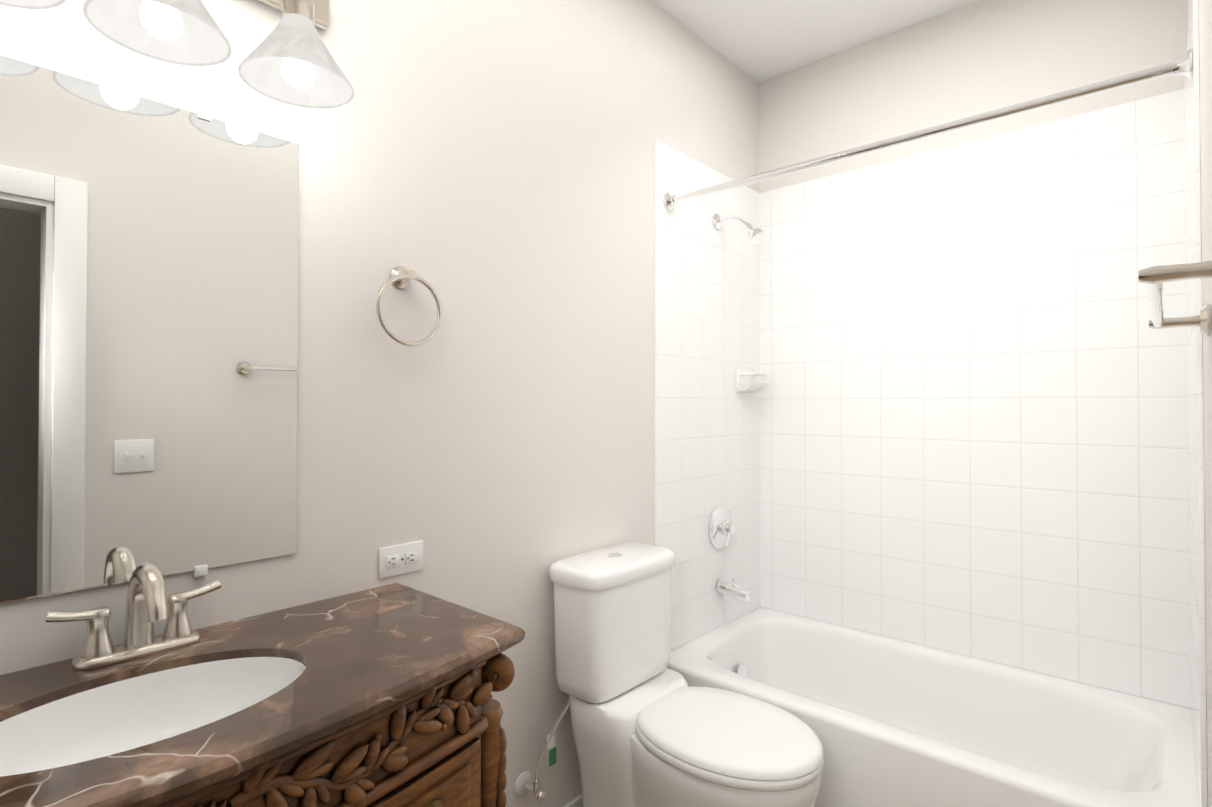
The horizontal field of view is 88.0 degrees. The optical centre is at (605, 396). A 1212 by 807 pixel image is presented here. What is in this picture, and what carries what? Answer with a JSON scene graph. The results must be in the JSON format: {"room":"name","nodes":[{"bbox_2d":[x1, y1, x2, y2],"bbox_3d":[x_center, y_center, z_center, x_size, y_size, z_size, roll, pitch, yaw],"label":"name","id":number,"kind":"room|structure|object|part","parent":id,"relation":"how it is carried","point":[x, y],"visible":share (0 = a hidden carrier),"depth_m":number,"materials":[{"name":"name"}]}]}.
{"room":"bathroom","nodes":[
{"label":"bathroom","id":0,"kind":"room"},
{"bbox_2d":[0,0,757,806],"bbox_3d":[-0.483,-0.049,1.566,0.120,2.720,3.593,-1,-1,42],"label":"wall","id":1,"kind":"structure","parent":0,"point":[484,168],"depth_m":1.63,"materials":[{"name":"white paint"}]},
{"bbox_2d":[0,55,298,603],"bbox_3d":[-0.994,-0.105,0.896,0.009,0.870,1.072,-1,-1,42],"label":"mirror","id":2,"kind":"object","parent":1,"relation":"attached to","point":[148,324],"visible":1,"depth_m":1.09,"materials":[{"name":"clear glass"}]},
{"bbox_2d":[83,0,231,65],"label":"sconce","id":3,"kind":"object","parent":1,"relation":"attached to","point":[181,32],"depth_m":1.02,"materials":[{"name":"white glass"}]},
{"bbox_2d":[238,0,353,108],"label":"sconce","id":4,"kind":"object","parent":1,"relation":"attached to","point":[289,59],"depth_m":1.15,"materials":[{"name":"white glass"}]},
{"bbox_3d":[-0.745,-0.773,1.036,0.206,0.164,0.660,-1,-1,42],"label":"frame","id":5,"kind":"part","parent":4,"relation":"part of","materials":[{"name":"silver metal"}]},
{"bbox_2d":[379,540,422,578],"bbox_3d":[-0.478,0.382,1.470,0.007,0.070,0.114,-1,-1,42],"label":"electrical outlet plate","id":6,"kind":"object","parent":1,"relation":"attached to","point":[394,560],"visible":1,"depth_m":1.47,"materials":[{"name":"white plastic"}]},
{"bbox_2d":[376,266,441,346],"bbox_3d":[-0.465,-0.210,1.458,0.052,0.192,0.168,-1,-1,42],"label":"towel ring","id":7,"kind":"object","parent":1,"relation":"attached to","point":[401,277],"visible":1,"depth_m":1.45,"materials":[{"name":"silver metal"}]},
{"bbox_2d":[563,794,582,806],"bbox_3d":[-0.142,1.264,1.833,0.013,0.100,0.947,-1,-1,42],"label":"baseboard","id":8,"kind":"structure","parent":1,"relation":"attached to","point":[577,801],"depth_m":1.87,"materials":[{"name":"white wood"}]},
{"bbox_2d":[654,140,760,651],"bbox_3d":[0.427,0.009,2.489,0.008,1.823,0.762,-1,-1,42],"label":"wall tile","id":9,"kind":"structure","parent":1,"relation":"attached to","point":[706,345],"depth_m":2.43,"materials":[{"name":"white tile"}]},
{"bbox_2d":[709,505,735,548],"bbox_3d":[0.479,0.522,2.488,0.062,0.170,0.170,-1,-1,42],"label":"shower valve","id":10,"kind":"object","parent":9,"relation":"attached to","point":[722,527],"visible":1,"depth_m":2.47,"materials":[{"name":"silver metal"}]},
{"bbox_2d":[716,578,750,601],"bbox_3d":[0.502,0.756,2.465,0.131,0.079,0.060,-1,-1,42],"label":"tub spout","id":11,"kind":"object","parent":9,"relation":"attached to","point":[725,587],"visible":1,"depth_m":2.45,"materials":[{"name":"silver metal"}]},
{"bbox_2d":[713,214,764,245],"bbox_3d":[0.520,-0.653,2.438,0.207,0.152,0.072,-1,-1,42],"label":"shower head","id":12,"kind":"object","parent":9,"relation":"attached to","point":[755,236],"visible":1,"depth_m":2.40},
{"bbox_2d":[736,368,767,392],"bbox_3d":[0.619,-0.066,2.631,0.088,0.100,0.140,-1,-1,42],"label":"soap dish","id":13,"kind":"object","parent":9,"relation":"attached to","point":[745,380],"visible":1,"depth_m":2.61,"materials":[{"name":"white ceramic"}]},
{"bbox_2d":[663,48,1191,209],"bbox_3d":[0.740,-0.708,1.803,1.381,0.060,0.060,-1,-1,42],"label":"shower curtain rod","id":14,"kind":"object","parent":9,"relation":"attached to","point":[1181,65],"visible":1,"depth_m":1.62,"materials":[{"name":"silver metal"}]},
{"bbox_2d":[653,0,977,82],"bbox_3d":[0.785,-1.472,0.451,3.520,0.100,3.593,-1,-1,42],"label":"ceiling","id":15,"kind":"structure","parent":0,"point":[758,41],"depth_m":2.36,"materials":[{"name":"white paint"}]},
{"bbox_2d":[758,0,1187,192],"bbox_3d":[1.285,-0.040,2.316,1.520,2.720,0.120,-1,-1,42],"label":"wall","id":16,"kind":"structure","parent":0,"point":[975,58],"depth_m":2.25,"materials":[{"name":"white paint"}]},
{"bbox_2d":[759,89,1190,708],"bbox_3d":[1.197,0.007,2.307,1.382,1.823,0.008,-1,-1,42],"label":"wall tile","id":17,"kind":"structure","parent":16,"relation":"attached to","point":[973,417],"depth_m":2.17,"materials":[{"name":"white tile"}]},
{"bbox_2d":[1187,0,1211,806],"bbox_3d":[1.035,-0.056,0.985,0.120,2.720,2.198,-1,-1,42],"label":"wall","id":18,"kind":"structure","parent":0,"point":[1205,49],"depth_m":1.15,"materials":[{"name":"white paint"}]},
{"bbox_2d":[1138,260,1211,335],"bbox_3d":[0.795,-0.129,0.866,0.077,0.054,0.604,-1,-1,42],"label":"towel bar","id":19,"kind":"object","parent":18,"relation":"attached to","point":[1153,278],"visible":1,"depth_m":0.73,"materials":[{"name":"silver metal"}]},
{"bbox_2d":[1184,0,1206,806],"bbox_3d":[1.464,-0.001,1.563,0.008,1.823,0.762,-1,-1,42],"label":"wall tile","id":20,"kind":"structure","parent":18,"relation":"attached to","point":[1195,412],"depth_m":1.34,"materials":[{"name":"white tile"}]},
{"bbox_3d":[0.084,1.355,1.044,1.640,0.100,3.593,-1,-1,42],"label":"floor","id":21,"kind":"structure","parent":0,"visible":0},
{"bbox_2d":[0,583,524,806],"bbox_3d":[-0.646,0.866,0.888,0.524,0.875,1.080,-1,-1,42],"label":"bathroom vanity","id":22,"kind":"object","parent":21,"relation":"on","point":[381,696],"visible":1,"depth_m":0.97,"materials":[{"name":"stone"}]},
{"bbox_2d":[45,563,220,670],"bbox_3d":[-0.750,0.352,1.024,0.156,0.155,0.239,-1,-1,42],"label":"faucet","id":23,"kind":"object","parent":22,"relation":"on","point":[147,601],"visible":1,"depth_m":1.02,"materials":[{"name":"silver metal"}]},
{"bbox_2d":[0,657,305,776],"bbox_3d":[-0.648,0.533,0.883,0.346,0.181,0.490,-1,-1,42],"label":"sink","id":24,"kind":"object","parent":22,"relation":"in","point":[130,709],"depth_m":0.98,"materials":[{"name":"white ceramic"}]},
{"bbox_2d":[514,543,823,806],"bbox_3d":[0.188,0.891,1.664,0.735,0.843,0.496,-1,-1,42],"label":"toilet","id":25,"kind":"object","parent":21,"relation":"on","point":[650,728],"visible":1,"depth_m":1.69,"materials":[{"name":"white ceramic"}]},
{"bbox_3d":[0.027,0.659,1.871,0.218,0.364,0.404,-1,-1,42],"label":"tank","id":26,"kind":"part","parent":25,"relation":"part of","materials":[{"name":"white ceramic"}]},
{"bbox_3d":[0.306,0.863,1.620,0.499,0.049,0.380,-1,-1,42],"label":"seat","id":27,"kind":"part","parent":25,"relation":"part of","materials":[{"name":"white plastic"}]},
{"bbox_2d":[667,607,1198,806],"bbox_3d":[0.945,1.117,2.012,1.394,0.400,0.761,-1,-1,42],"label":"bathtub","id":28,"kind":"object","parent":21,"relation":"on","point":[891,722],"visible":0.77,"depth_m":1.97,"materials":[{"name":"white ceramic"}]},
{"bbox_3d":[0.600,1.141,2.345,0.219,0.220,0.068,-1,-1,42],"label":"drain trim","id":29,"kind":"part","parent":28,"relation":"part of","materials":[{"name":"silver metal"}]}
]}

